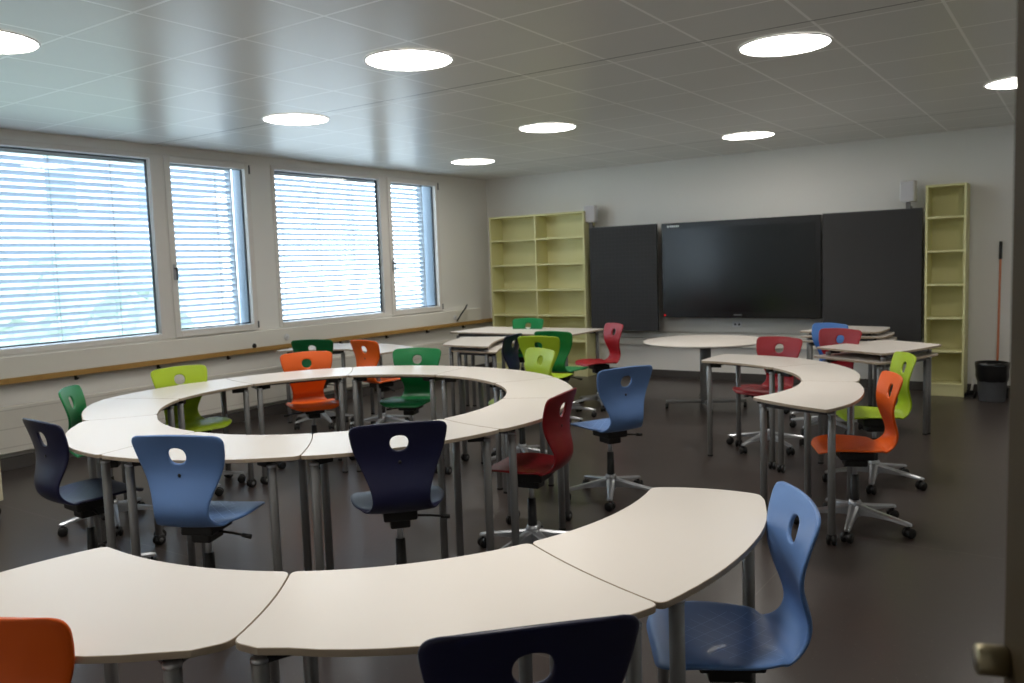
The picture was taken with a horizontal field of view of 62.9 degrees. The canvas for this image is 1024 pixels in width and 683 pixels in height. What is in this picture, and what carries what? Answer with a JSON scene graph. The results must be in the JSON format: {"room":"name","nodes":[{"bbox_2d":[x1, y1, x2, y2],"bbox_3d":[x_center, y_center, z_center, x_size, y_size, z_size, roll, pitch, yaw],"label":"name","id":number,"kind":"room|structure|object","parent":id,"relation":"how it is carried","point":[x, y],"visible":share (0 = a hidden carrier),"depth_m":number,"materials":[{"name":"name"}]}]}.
{"room":"classroom","nodes":[
{"label":"classroom","id":0,"kind":"room"},
{"bbox_2d":[0,129,491,458],"bbox_3d":[-3.249,-0.491,8.171,0.220,2.740,10.020,2,6,34],"label":"wall","id":1,"kind":"structure","parent":0,"point":[463,224],"depth_m":8.94,"materials":[{"name":"paint"}]},
{"bbox_2d":[0,139,165,355],"bbox_3d":[-3.807,-0.810,7.201,0.082,1.730,1.660,2,6,34],"label":"window","id":2,"kind":"structure","parent":1,"relation":"in","point":[148,159],"depth_m":7.65,"materials":[{"name":"white plastic"}]},
{"bbox_2d":[0,146,239,348],"bbox_3d":[-3.649,-0.832,7.681,0.090,1.785,2.594,2,6,34],"label":"blind","id":3,"kind":"object","parent":2,"relation":"attached to","point":[227,173],"visible":0.8,"depth_m":7.56,"materials":[{"name":"metal"}]},
{"bbox_2d":[0,365,292,454],"bbox_3d":[-3.293,0.581,7.891,0.074,0.380,3.092,2,6,34],"label":"radiator","id":4,"kind":"object","parent":1,"relation":"attached to","point":[14,436],"visible":0.36,"depth_m":7.25,"materials":[{"name":"metal"}]},
{"bbox_2d":[161,154,259,337],"bbox_3d":[-2.981,-0.943,8.336,0.154,1.730,1.000,2,6,34],"label":"window","id":5,"kind":"structure","parent":1,"relation":"in","point":[243,167],"depth_m":8.34,"materials":[{"name":"metal"}]},
{"bbox_2d":[0,308,480,378],"bbox_3d":[-3.204,0.065,8.003,0.070,0.170,9.690,2,6,34],"label":"window sill","id":6,"kind":"structure","parent":1,"relation":"attached to","point":[70,360],"depth_m":8.20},
{"bbox_2d":[0,362,491,471],"bbox_3d":[-3.093,0.825,8.216,0.050,0.100,10.020,2,6,34],"label":"baseboard","id":7,"kind":"structure","parent":1,"relation":"attached to","point":[29,459],"depth_m":8.65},
{"bbox_2d":[0,318,492,384],"bbox_3d":[-3.102,0.157,8.144,0.085,0.045,10.020,2,6,34],"label":"trim","id":8,"kind":"structure","parent":1,"relation":"attached to","point":[283,346],"depth_m":8.11,"materials":[{"name":"brown wood"}]},
{"bbox_2d":[153,153,391,338],"bbox_3d":[-3.314,-0.893,7.919,0.080,1.730,6.180,2,6,34],"label":"trim","id":9,"kind":"structure","parent":1,"relation":"attached to","point":[157,157],"depth_m":7.92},
{"bbox_2d":[270,165,387,326],"bbox_3d":[-2.090,-1.099,9.693,0.082,1.730,1.700,2,6,34],"label":"window","id":10,"kind":"structure","parent":1,"relation":"in","point":[273,168],"depth_m":9.79,"materials":[{"name":"white plastic"}]},
{"bbox_2d":[274,171,426,321],"bbox_3d":[-1.935,-1.121,10.169,0.090,1.785,2.564,2,6,34],"label":"blind","id":11,"kind":"object","parent":10,"relation":"attached to","point":[418,190],"visible":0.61,"depth_m":10.00,"materials":[{"name":"metal"}]},
{"bbox_2d":[231,170,434,324],"bbox_3d":[-3.608,-0.862,7.692,0.143,1.730,8.802,2,6,34],"label":"trim","id":12,"kind":"structure","parent":1,"relation":"attached to","point":[235,174],"depth_m":8.86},
{"bbox_2d":[324,339,470,391],"bbox_3d":[-1.486,0.276,10.514,0.074,0.380,3.292,2,6,34],"label":"radiator","id":13,"kind":"object","parent":1,"relation":"attached to","point":[387,359],"visible":0.11,"depth_m":10.76,"materials":[{"name":"metal"}]},
{"bbox_2d":[385,176,443,315],"bbox_3d":[-1.256,-1.234,10.841,0.154,1.730,1.010,2,6,34],"label":"window","id":14,"kind":"structure","parent":1,"relation":"in","point":[433,185],"depth_m":10.95,"materials":[{"name":"metal"}]},
{"bbox_2d":[457,304,467,320],"bbox_3d":[-0.667,-0.394,11.517,0.202,0.225,0.080,-7,7,-43],"label":"cable","id":15,"kind":"object","parent":1,"relation":"attached to","point":[466,304],"visible":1,"depth_m":11.47,"materials":[{"name":"black plastic"}]},
{"bbox_2d":[0,375,1008,682],"bbox_3d":[0.333,1.023,5.879,8.950,0.100,10.420,2,6,34],"label":"floor","id":16,"kind":"structure","parent":0,"point":[886,606],"depth_m":4.83,"materials":[{"name":"grey"}]},
{"bbox_2d":[0,468,2,513],"bbox_3d":[-3.642,0.861,5.320,0.460,0.600,0.535,2,6,34],"label":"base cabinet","id":17,"kind":"object","parent":16,"relation":"on","point":[1,489],"visible":1,"depth_m":5.41,"materials":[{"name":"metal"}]},
{"bbox_2d":[0,617,74,682],"bbox_3d":[-1.073,0.955,1.966,0.627,0.847,0.600,-1,5,6],"label":"swivel chair","id":18,"kind":"object","parent":16,"relation":"on","point":[32,650],"visible":1,"depth_m":1.71,"materials":[{"name":"orange plastic"}]},
{"bbox_2d":[22,418,158,560],"bbox_3d":[-2.068,0.777,4.149,0.626,0.867,0.600,2,7,38],"label":"swivel chair","id":19,"kind":"object","parent":16,"relation":"on","point":[83,497],"visible":0.62,"depth_m":3.99,"materials":[{"name":"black plastic"}]},
{"bbox_2d":[57,385,152,536],"bbox_3d":[-2.460,0.697,5.165,0.600,0.867,0.627,-3,5,-12],"label":"swivel chair","id":20,"kind":"object","parent":16,"relation":"on","point":[74,392],"visible":0.44,"depth_m":5.11,"materials":[{"name":"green plastic"}]},
{"bbox_2d":[81,398,178,543],"bbox_3d":[-2.325,0.765,5.098,0.524,0.740,0.840,-3,5,-9],"label":"curved desk","id":21,"kind":"object","parent":16,"relation":"on","point":[127,407],"visible":0.47,"depth_m":5.01,"materials":[{"name":"white laminate"}]},
{"bbox_2d":[65,415,196,566],"bbox_3d":[-1.975,0.828,4.293,0.554,0.740,1.030,-6,7,-37],"label":"curved desk","id":22,"kind":"object","parent":16,"relation":"on","point":[92,439],"visible":0.62,"depth_m":4.21,"materials":[{"name":"white laminate"}]},
{"bbox_2d":[0,547,288,682],"bbox_3d":[-0.986,0.997,2.083,0.932,0.740,0.582,0,6,23],"label":"curved desk","id":23,"kind":"object","parent":16,"relation":"on","point":[117,606],"visible":0.94,"depth_m":2.02,"materials":[{"name":"white laminate"}]},
{"bbox_2d":[108,379,256,499],"bbox_3d":[-2.194,0.698,5.773,0.607,0.740,0.959,2,6,34],"label":"curved desk","id":24,"kind":"object","parent":16,"relation":"on","point":[183,392],"visible":0.59,"depth_m":5.82,"materials":[{"name":"white laminate"}]},
{"bbox_2d":[131,435,264,568],"bbox_3d":[-1.337,0.792,3.715,0.627,0.867,0.600,-1,5,11],"label":"swivel chair","id":25,"kind":"object","parent":16,"relation":"on","point":[182,493],"visible":0.8,"depth_m":3.48,"materials":[{"name":"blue plastic"}]},
{"bbox_2d":[150,365,245,495],"bbox_3d":[-2.227,0.620,5.919,0.600,0.867,0.626,3,7,42],"label":"swivel chair","id":26,"kind":"object","parent":16,"relation":"on","point":[164,377],"visible":0.62,"depth_m":6.02,"materials":[{"name":"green plastic"}]},
{"bbox_2d":[101,432,312,570],"bbox_3d":[-1.311,0.844,3.863,0.932,0.740,0.580,-1,5,13],"label":"curved desk","id":27,"kind":"object","parent":16,"relation":"on","point":[268,451],"visible":0.46,"depth_m":3.71,"materials":[{"name":"white laminate"}]},
{"bbox_2d":[227,367,351,483],"bbox_3d":[-1.615,0.624,6.366,0.966,0.740,0.567,-5,6,-26],"label":"curved desk","id":28,"kind":"object","parent":16,"relation":"on","point":[260,382],"visible":0.8,"depth_m":6.25,"materials":[{"name":"white laminate"}]},
{"bbox_2d":[277,351,354,468],"bbox_3d":[-1.571,0.531,6.633,0.627,0.867,0.600,-4,6,-23],"label":"swivel chair","id":29,"kind":"object","parent":16,"relation":"on","point":[309,398],"visible":0.82,"depth_m":6.77,"materials":[{"name":"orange plastic"}]},
{"bbox_2d":[291,339,353,429],"bbox_3d":[-1.886,0.389,8.294,0.627,0.867,0.600,-1,5,7],"label":"swivel chair","id":30,"kind":"object","parent":16,"relation":"on","point":[320,344],"visible":0.36,"depth_m":8.06,"materials":[{"name":"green plastic"}]},
{"bbox_2d":[277,343,374,422],"bbox_3d":[-1.874,0.424,8.619,0.788,0.740,0.752,0,6,19],"label":"curved desk","id":31,"kind":"object","parent":16,"relation":"on","point":[338,348],"visible":0.48,"depth_m":8.42,"materials":[{"name":"white laminate"}]},
{"bbox_2d":[349,340,409,429],"bbox_3d":[-1.220,0.395,7.977,0.626,0.867,0.600,3,7,42],"label":"swivel chair","id":32,"kind":"object","parent":16,"relation":"on","point":[371,358],"visible":0.65,"depth_m":7.85,"materials":[{"name":"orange plastic"}]},
{"bbox_2d":[349,344,412,423],"bbox_3d":[-1.285,0.433,8.309,0.533,0.740,0.940,-6,6,-34],"label":"curved desk","id":33,"kind":"object","parent":16,"relation":"on","point":[384,348],"visible":0.19,"depth_m":8.02,"materials":[{"name":"white laminate"}]},
{"bbox_2d":[348,420,449,564],"bbox_3d":[-0.517,0.754,3.821,0.627,0.867,0.600,-3,5,-12],"label":"swivel chair","id":34,"kind":"object","parent":16,"relation":"on","point":[399,482],"visible":0.86,"depth_m":3.59,"materials":[{"name":"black plastic"}]},
{"bbox_2d":[301,419,498,570],"bbox_3d":[-0.536,0.808,3.964,0.936,0.740,0.540,-4,6,-24],"label":"curved desk","id":35,"kind":"object","parent":16,"relation":"on","point":[324,447],"visible":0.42,"depth_m":3.97,"materials":[{"name":"white laminate"}]},
{"bbox_2d":[348,365,468,472],"bbox_3d":[-0.831,0.588,6.462,0.975,0.740,0.576,-1,5,12],"label":"curved desk","id":36,"kind":"object","parent":16,"relation":"on","point":[427,372],"visible":0.67,"depth_m":6.35,"materials":[{"name":"white laminate"}]},
{"bbox_2d":[380,347,444,459],"bbox_3d":[-0.813,0.505,6.632,0.627,0.867,0.600,-1,5,15],"label":"swivel chair","id":37,"kind":"object","parent":16,"relation":"on","point":[416,394],"visible":0.68,"depth_m":6.79,"materials":[{"name":"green plastic"}]},
{"bbox_2d":[235,544,655,682],"bbox_3d":[-0.160,0.973,2.035,0.919,0.740,0.562,-3,5,-15],"label":"curved desk","id":38,"kind":"object","parent":16,"relation":"on","point":[392,610],"visible":0.83,"depth_m":1.94,"materials":[{"name":"white laminate"}]},
{"bbox_2d":[443,336,505,416],"bbox_3d":[-0.387,0.371,8.619,0.552,0.745,1.094,-1,5,10],"label":"curved desk","id":39,"kind":"object","parent":16,"relation":"on","point":[463,343],"visible":0.69,"depth_m":8.46,"materials":[{"name":"white laminate"}]},
{"bbox_2d":[451,341,514,414],"bbox_3d":[-0.308,0.397,8.600,0.548,0.690,1.079,-1,5,11],"label":"curved desk","id":40,"kind":"object","parent":16,"relation":"on","point":[493,349],"visible":0.41,"depth_m":8.40,"materials":[{"name":"white laminate"}]},
{"bbox_2d":[436,367,551,489],"bbox_3d":[-0.137,0.603,6.040,0.530,0.740,0.959,-6,7,-40],"label":"curved desk","id":41,"kind":"object","parent":16,"relation":"on","point":[482,375],"visible":0.7,"depth_m":5.99,"materials":[{"name":"white laminate"}]},
{"bbox_2d":[486,333,521,387],"bbox_3d":[-0.173,0.359,7.972,0.600,0.867,0.626,0,6,23],"label":"swivel chair","id":42,"kind":"object","parent":16,"relation":"on","point":[510,354],"visible":0.32,"depth_m":7.81,"materials":[{"name":"black plastic"}]},
{"bbox_2d":[444,398,565,556],"bbox_3d":[0.019,0.739,4.510,0.490,0.740,0.916,1,6,27],"label":"curved desk","id":43,"kind":"object","parent":16,"relation":"on","point":[506,415],"visible":0.67,"depth_m":4.34,"materials":[{"name":"white laminate"}]},
{"bbox_2d":[488,348,554,464],"bbox_3d":[0.045,0.502,6.346,0.600,0.867,0.627,-5,6,-29],"label":"swivel chair","id":44,"kind":"object","parent":16,"relation":"on","point":[532,355],"visible":0.3,"depth_m":6.37,"materials":[{"name":"green plastic"}]},
{"bbox_2d":[499,318,543,391],"bbox_3d":[0.108,0.172,9.895,0.626,0.867,0.600,1,6,27],"label":"swivel chair","id":45,"kind":"object","parent":16,"relation":"on","point":[519,323],"visible":0.27,"depth_m":10.03,"materials":[{"name":"green plastic"}]},
{"bbox_2d":[477,387,576,548],"bbox_3d":[0.072,0.682,4.382,0.600,0.867,0.626,0,6,24],"label":"swivel chair","id":46,"kind":"object","parent":16,"relation":"on","point":[533,469],"visible":0.84,"depth_m":4.31,"materials":[{"name":"red plastic"}]},
{"bbox_2d":[450,327,603,387],"bbox_3d":[0.178,0.237,9.884,1.709,0.740,0.840,2,6,34],"label":"rectangular table","id":47,"kind":"object","parent":16,"relation":"on","point":[483,331],"visible":0.41,"depth_m":9.76,"materials":[{"name":"white laminate"}]},
{"bbox_2d":[418,614,638,682],"bbox_3d":[0.009,0.924,1.786,0.627,0.867,0.600,-3,5,-11],"label":"swivel chair","id":48,"kind":"object","parent":16,"relation":"on","point":[598,649],"visible":1,"depth_m":1.52,"materials":[{"name":"black plastic"}]},
{"bbox_2d":[495,377,572,520],"bbox_3d":[0.160,0.661,5.301,0.463,0.740,0.907,-2,5,-5],"label":"curved desk","id":49,"kind":"object","parent":16,"relation":"on","point":[550,387],"visible":0.48,"depth_m":5.28,"materials":[{"name":"white laminate"}]},
{"bbox_2d":[489,211,595,376],"bbox_3d":[0.423,-0.648,11.540,1.520,2.180,0.300,2,6,34],"label":"bookcase","id":50,"kind":"object","parent":16,"relation":"on","point":[540,263],"visible":0.56,"depth_m":11.55,"materials":[{"name":"beige wood"}]},
{"bbox_2d":[518,336,582,429],"bbox_3d":[0.346,0.357,7.797,0.626,0.867,0.600,1,6,26],"label":"swivel chair","id":51,"kind":"object","parent":16,"relation":"on","point":[525,342],"visible":0.4,"depth_m":7.57,"materials":[{"name":"green plastic"}]},
{"bbox_2d":[534,331,596,421],"bbox_3d":[0.522,0.307,8.270,0.627,0.867,0.600,1,6,32],"label":"swivel chair","id":52,"kind":"object","parent":16,"relation":"on","point":[566,339],"visible":0.56,"depth_m":8.04,"materials":[{"name":"green plastic"}]},
{"bbox_2d":[573,323,622,411],"bbox_3d":[0.880,0.253,8.733,0.600,0.867,0.627,-4,6,-19],"label":"swivel chair","id":53,"kind":"object","parent":16,"relation":"on","point":[612,341],"visible":0.84,"depth_m":8.73,"materials":[{"name":"red plastic"}]},
{"bbox_2d":[569,365,652,511],"bbox_3d":[0.614,0.570,5.392,0.627,0.867,0.600,-5,6,-28],"label":"swivel chair","id":54,"kind":"object","parent":16,"relation":"on","point":[624,406],"visible":0.9,"depth_m":5.21,"materials":[{"name":"blue plastic"}]},
{"bbox_2d":[533,487,766,682],"bbox_3d":[0.448,0.913,2.462,0.538,0.740,0.970,2,6,34],"label":"curved desk","id":55,"kind":"object","parent":16,"relation":"on","point":[670,544],"visible":0.78,"depth_m":2.32,"materials":[{"name":"white laminate"}]},
{"bbox_2d":[643,335,758,414],"bbox_3d":[1.960,0.331,8.472,1.234,0.690,1.234,0,6,17],"label":"round table","id":56,"kind":"object","parent":16,"relation":"on","point":[704,343],"visible":0.83,"depth_m":8.43,"materials":[{"name":"white laminate"}]},
{"bbox_2d":[646,481,820,682],"bbox_3d":[0.569,0.855,2.323,0.600,0.867,0.627,-2,5,4],"label":"swivel chair","id":57,"kind":"object","parent":16,"relation":"on","point":[729,643],"visible":0.98,"depth_m":2.29,"materials":[{"name":"blue plastic"}]},
{"bbox_2d":[702,354,827,469],"bbox_3d":[1.874,0.509,6.306,0.566,0.740,0.939,-6,6,-35],"label":"curved desk","id":58,"kind":"object","parent":16,"relation":"on","point":[738,360],"visible":0.88,"depth_m":6.30,"materials":[{"name":"white laminate"}]},
{"bbox_2d":[726,336,803,454],"bbox_3d":[1.983,0.412,6.594,0.600,0.867,0.627,-6,7,-38],"label":"swivel chair","id":59,"kind":"object","parent":16,"relation":"on","point":[765,345],"visible":0.64,"depth_m":6.63,"materials":[{"name":"red plastic"}]},
{"bbox_2d":[753,381,863,545],"bbox_3d":[1.717,0.658,4.748,0.524,0.740,0.998,2,6,34],"label":"curved desk","id":60,"kind":"object","parent":16,"relation":"on","point":[808,397],"visible":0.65,"depth_m":4.62,"materials":[{"name":"white laminate"}]},
{"bbox_2d":[784,323,847,420],"bbox_3d":[2.800,0.275,7.769,0.600,0.867,0.627,-5,6,-27],"label":"swivel chair","id":61,"kind":"object","parent":16,"relation":"on","point":[816,327],"visible":0.2,"depth_m":7.93,"materials":[{"name":"blue plastic"}]},
{"bbox_2d":[773,363,859,495],"bbox_3d":[2.059,0.571,5.562,0.476,0.740,0.912,-2,5,2],"label":"curved desk","id":62,"kind":"object","parent":16,"relation":"on","point":[824,371],"visible":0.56,"depth_m":5.70,"materials":[{"name":"white laminate"}]},
{"bbox_2d":[789,328,863,434],"bbox_3d":[2.673,0.336,7.155,0.600,0.867,0.627,-5,6,-33],"label":"swivel chair","id":63,"kind":"object","parent":16,"relation":"on","point":[827,336],"visible":0.33,"depth_m":7.23,"materials":[{"name":"red plastic"}]},
{"bbox_2d":[800,326,889,405],"bbox_3d":[3.448,0.240,8.603,0.759,0.745,0.748,2,6,34],"label":"curved desk","id":64,"kind":"object","parent":16,"relation":"on","point":[866,330],"visible":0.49,"depth_m":8.27,"materials":[{"name":"white laminate"}]},
{"bbox_2d":[800,332,893,406],"bbox_3d":[3.451,0.268,8.542,0.793,0.700,0.746,2,6,34],"label":"curved desk","id":65,"kind":"object","parent":16,"relation":"on","point":[882,335],"visible":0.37,"depth_m":8.19,"materials":[{"name":"white laminate"}]},
{"bbox_2d":[803,336,896,370],"bbox_3d":[3.455,0.294,8.499,0.808,0.655,0.736,2,6,34],"label":"curved desk","id":66,"kind":"object","parent":16,"relation":"on","point":[811,345],"visible":0.17,"depth_m":8.40,"materials":[{"name":"white laminate"}]},
{"bbox_2d":[794,371,915,543],"bbox_3d":[1.865,0.604,4.630,0.600,0.855,0.627,-1,5,11],"label":"swivel chair","id":67,"kind":"object","parent":16,"relation":"on","point":[854,452],"visible":0.91,"depth_m":4.59,"materials":[{"name":"orange plastic"}]},
{"bbox_2d":[822,351,926,494],"bbox_3d":[2.351,0.506,5.501,0.600,0.855,0.627,-1,5,8],"label":"swivel chair","id":68,"kind":"object","parent":16,"relation":"on","point":[870,418],"visible":0.82,"depth_m":5.46,"materials":[{"name":"green plastic"}]},
{"bbox_2d":[813,352,937,437],"bbox_3d":[3.043,0.445,6.909,0.885,0.675,0.675,-5,6,-28],"label":"curved desk","id":69,"kind":"object","parent":16,"relation":"on","point":[842,356],"visible":0.54,"depth_m":6.85,"materials":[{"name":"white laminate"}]},
{"bbox_2d":[817,340,940,434],"bbox_3d":[3.073,0.408,6.923,0.867,0.745,0.710,-5,6,-26],"label":"curved desk","id":70,"kind":"object","parent":16,"relation":"on","point":[885,349],"visible":0.66,"depth_m":6.87,"materials":[{"name":"white laminate"}]},
{"bbox_2d":[924,182,969,396],"bbox_3d":[4.531,-0.530,8.723,0.375,2.180,0.300,2,6,34],"label":"bookcase","id":71,"kind":"object","parent":16,"relation":"on","point":[947,208],"visible":0.84,"depth_m":8.79,"materials":[{"name":"beige wood"}]},
{"bbox_2d":[964,379,975,397],"bbox_3d":[4.740,0.481,8.642,0.090,0.164,0.310,2,6,34],"label":"dustpan","id":72,"kind":"object","parent":16,"relation":"on","point":[971,393],"visible":1,"depth_m":8.67,"materials":[{"name":"black plastic"}]},
{"bbox_2d":[975,360,1009,402],"bbox_3d":[4.782,0.397,8.337,0.312,0.388,0.310,2,6,34],"label":"waste bin","id":73,"kind":"object","parent":16,"relation":"on","point":[992,376],"visible":1,"depth_m":8.24,"materials":[{"name":"black plastic"}]},
{"bbox_2d":[996,241,1009,398],"bbox_3d":[4.951,-0.224,8.512,0.260,1.582,0.211,2,6,34],"label":"broom","id":74,"kind":"object","parent":16,"relation":"on","point":[1000,242],"visible":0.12,"depth_m":8.50,"materials":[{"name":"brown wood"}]},
{"bbox_2d":[0,0,1016,179],"bbox_3d":[0.235,-1.803,5.618,8.950,0.100,10.420,2,6,34],"label":"ceiling","id":75,"kind":"structure","parent":0,"point":[639,81],"depth_m":5.45,"materials":[{"name":"mineral fibre acoustic tiles"},{"name":"painted metal grid"}]},
{"bbox_2d":[0,29,41,53],"bbox_3d":[-2.682,-1.520,4.233,0.530,0.008,0.530,2,6,34],"label":"recessed light","id":76,"kind":"object","parent":75,"relation":"in","point":[10,42],"visible":1,"depth_m":4.30,"materials":[{"name":"white plastic"}]},
{"bbox_2d":[262,113,329,124],"bbox_3d":[-1.733,-1.782,6.720,0.530,0.008,0.530,2,6,34],"label":"recessed light","id":77,"kind":"object","parent":75,"relation":"in","point":[284,118],"visible":1,"depth_m":6.70,"materials":[{"name":"white plastic"}]},
{"bbox_2d":[363,48,453,70],"bbox_3d":[-0.608,-1.657,4.935,0.530,0.008,0.530,2,6,34],"label":"recessed light","id":78,"kind":"object","parent":75,"relation":"in","point":[407,59],"visible":1,"depth_m":4.91,"materials":[{"name":"white plastic"}]},
{"bbox_2d":[451,159,494,164],"bbox_3d":[-0.460,-2.116,9.854,0.530,0.008,0.530,2,6,34],"label":"recessed light","id":79,"kind":"object","parent":75,"relation":"in","point":[462,161],"visible":1,"depth_m":9.85,"materials":[{"name":"white plastic"}]},
{"bbox_2d":[518,123,576,132],"bbox_3d":[0.321,-1.932,7.569,0.530,0.008,0.530,2,6,34],"label":"recessed light","id":80,"kind":"object","parent":75,"relation":"in","point":[539,127],"visible":1,"depth_m":7.55,"materials":[{"name":"white plastic"}]},
{"bbox_2d":[721,131,774,139],"bbox_3d":[2.401,-2.091,8.509,0.530,0.008,0.530,2,6,34],"label":"recessed light","id":81,"kind":"object","parent":75,"relation":"in","point":[757,134],"visible":1,"depth_m":8.49,"materials":[{"name":"white plastic"}]},
{"bbox_2d":[738,32,832,56],"bbox_3d":[1.593,-1.728,4.887,0.530,0.008,0.530,2,6,34],"label":"recessed light","id":82,"kind":"object","parent":75,"relation":"in","point":[787,44],"visible":1,"depth_m":4.86,"materials":[{"name":"white plastic"}]},
{"bbox_2d":[984,76,1015,89],"bbox_3d":[3.802,-1.927,6.208,0.530,0.008,0.530,2,6,34],"label":"recessed light","id":83,"kind":"object","parent":75,"relation":"in","point":[1006,83],"visible":0.89,"depth_m":6.27,"materials":[{"name":"white plastic"}]},
{"bbox_2d":[486,124,1014,385],"bbox_3d":[3.170,-0.876,9.938,8.950,2.740,0.200,2,6,34],"label":"wall","id":84,"kind":"structure","parent":0,"point":[865,175],"depth_m":9.57,"materials":[{"name":"paint"}]},
{"bbox_2d":[584,205,597,227],"bbox_3d":[1.045,-1.642,11.022,0.150,0.290,0.234,0,6,20],"label":"wall speaker","id":85,"kind":"object","parent":84,"relation":"attached to","point":[590,210],"visible":0.97,"depth_m":10.92,"materials":[{"name":"white plastic"}]},
{"bbox_2d":[584,206,593,220],"bbox_3d":[1.004,-1.665,10.913,0.124,0.190,0.006,0,6,20],"label":"grille","id":86,"kind":"object","parent":85,"relation":"attached to","point":[589,210],"depth_m":10.91,"materials":[{"name":"white plastic"}]},
{"bbox_2d":[589,224,658,330],"bbox_3d":[1.484,-0.817,10.799,0.950,1.336,0.242,2,6,34],"label":"board","id":87,"kind":"object","parent":84,"relation":"attached to","point":[623,259],"visible":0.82,"depth_m":10.68,"materials":[{"name":"black"}]},
{"bbox_2d":[732,321,741,326],"bbox_3d":[2.732,-0.208,10.150,0.120,0.070,0.011,2,6,34],"label":"power socket","id":88,"kind":"object","parent":84,"relation":"attached to","point":[734,323],"visible":1,"depth_m":10.15,"materials":[{"name":"white plastic"}]},
{"bbox_2d":[661,214,822,318],"bbox_3d":[2.716,-0.867,9.975,1.920,1.165,0.194,2,6,34],"label":"display screen","id":89,"kind":"object","parent":84,"relation":"attached to","point":[769,267],"visible":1,"depth_m":9.84,"materials":[{"name":"black glass"}]},
{"bbox_2d":[599,331,923,349],"bbox_3d":[2.811,-0.006,10.115,4.000,0.160,0.080,2,6,34],"label":"rail","id":90,"kind":"object","parent":84,"relation":"attached to","point":[635,338],"visible":0.25,"depth_m":10.73,"materials":[{"name":"grey metal"}]},
{"bbox_2d":[657,211,924,335],"bbox_3d":[2.791,-0.770,10.071,3.980,1.330,0.030,2,6,34],"label":"trim","id":91,"kind":"structure","parent":84,"relation":"attached to","point":[749,325],"depth_m":10.16,"materials":[{"name":"grey metal"}]},
{"bbox_2d":[606,367,1009,393],"bbox_3d":[3.216,0.449,9.928,8.400,0.100,0.015,2,6,34],"label":"baseboard","id":92,"kind":"structure","parent":84,"relation":"attached to","point":[745,377],"depth_m":10.28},
{"bbox_2d":[823,208,922,341],"bbox_3d":[3.934,-0.717,9.123,1.000,1.396,0.242,2,6,34],"label":"board","id":93,"kind":"object","parent":84,"relation":"attached to","point":[872,260],"visible":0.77,"depth_m":8.99,"materials":[{"name":"black"}]},
{"bbox_2d":[899,180,916,208],"bbox_3d":[4.207,-1.552,8.867,0.150,0.290,0.254,2,6,34],"label":"wall speaker","id":94,"kind":"object","parent":84,"relation":"attached to","point":[908,189],"visible":0.94,"depth_m":8.77,"materials":[{"name":"white plastic"}]},
{"bbox_2d":[901,181,913,200],"bbox_3d":[4.136,-1.575,8.762,0.124,0.190,0.006,2,6,34],"label":"grille","id":95,"kind":"object","parent":94,"relation":"attached to","point":[907,187],"depth_m":8.76,"materials":[{"name":"white plastic"}]},
{"bbox_3d":[-2.602,0.097,1.560,8.950,2.740,0.200,2,6,34],"label":"wall","id":96,"kind":"structure","parent":0,"visible":0},
{"bbox_2d":[972,0,1023,682],"bbox_3d":[0.368,0.449,0.332,0.074,2.040,1.092,-1,5,15],"label":"door","id":97,"kind":"structure","parent":96,"relation":"in","point":[1006,660],"depth_m":0.80,"materials":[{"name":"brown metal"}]},
{"label":"outside","id":98,"kind":"structure","parent":0,"visible":0},
{"bbox_2d":[191,293,420,326],"bbox_3d":[-24.901,0.785,23.345,52.580,0.100,90.000,2,6,34],"label":"ground","id":99,"kind":"structure","parent":98,"point":[370,295],"depth_m":47.18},
{"bbox_2d":[0,253,194,345],"bbox_3d":[-9.774,0.256,9.813,1.437,2.556,13.000,2,6,34],"label":"hedge","id":100,"kind":"object","parent":99,"relation":"on","point":[128,254],"visible":0.19,"depth_m":13.24,"materials":[{"name":"green plant"}]},
{"bbox_2d":[0,153,225,315],"bbox_3d":[-21.196,-5.415,39.590,10.030,9.000,10.000,2,6,34],"label":"building","id":101,"kind":"structure","parent":99,"relation":"on","point":[1,160],"depth_m":36.17,"materials":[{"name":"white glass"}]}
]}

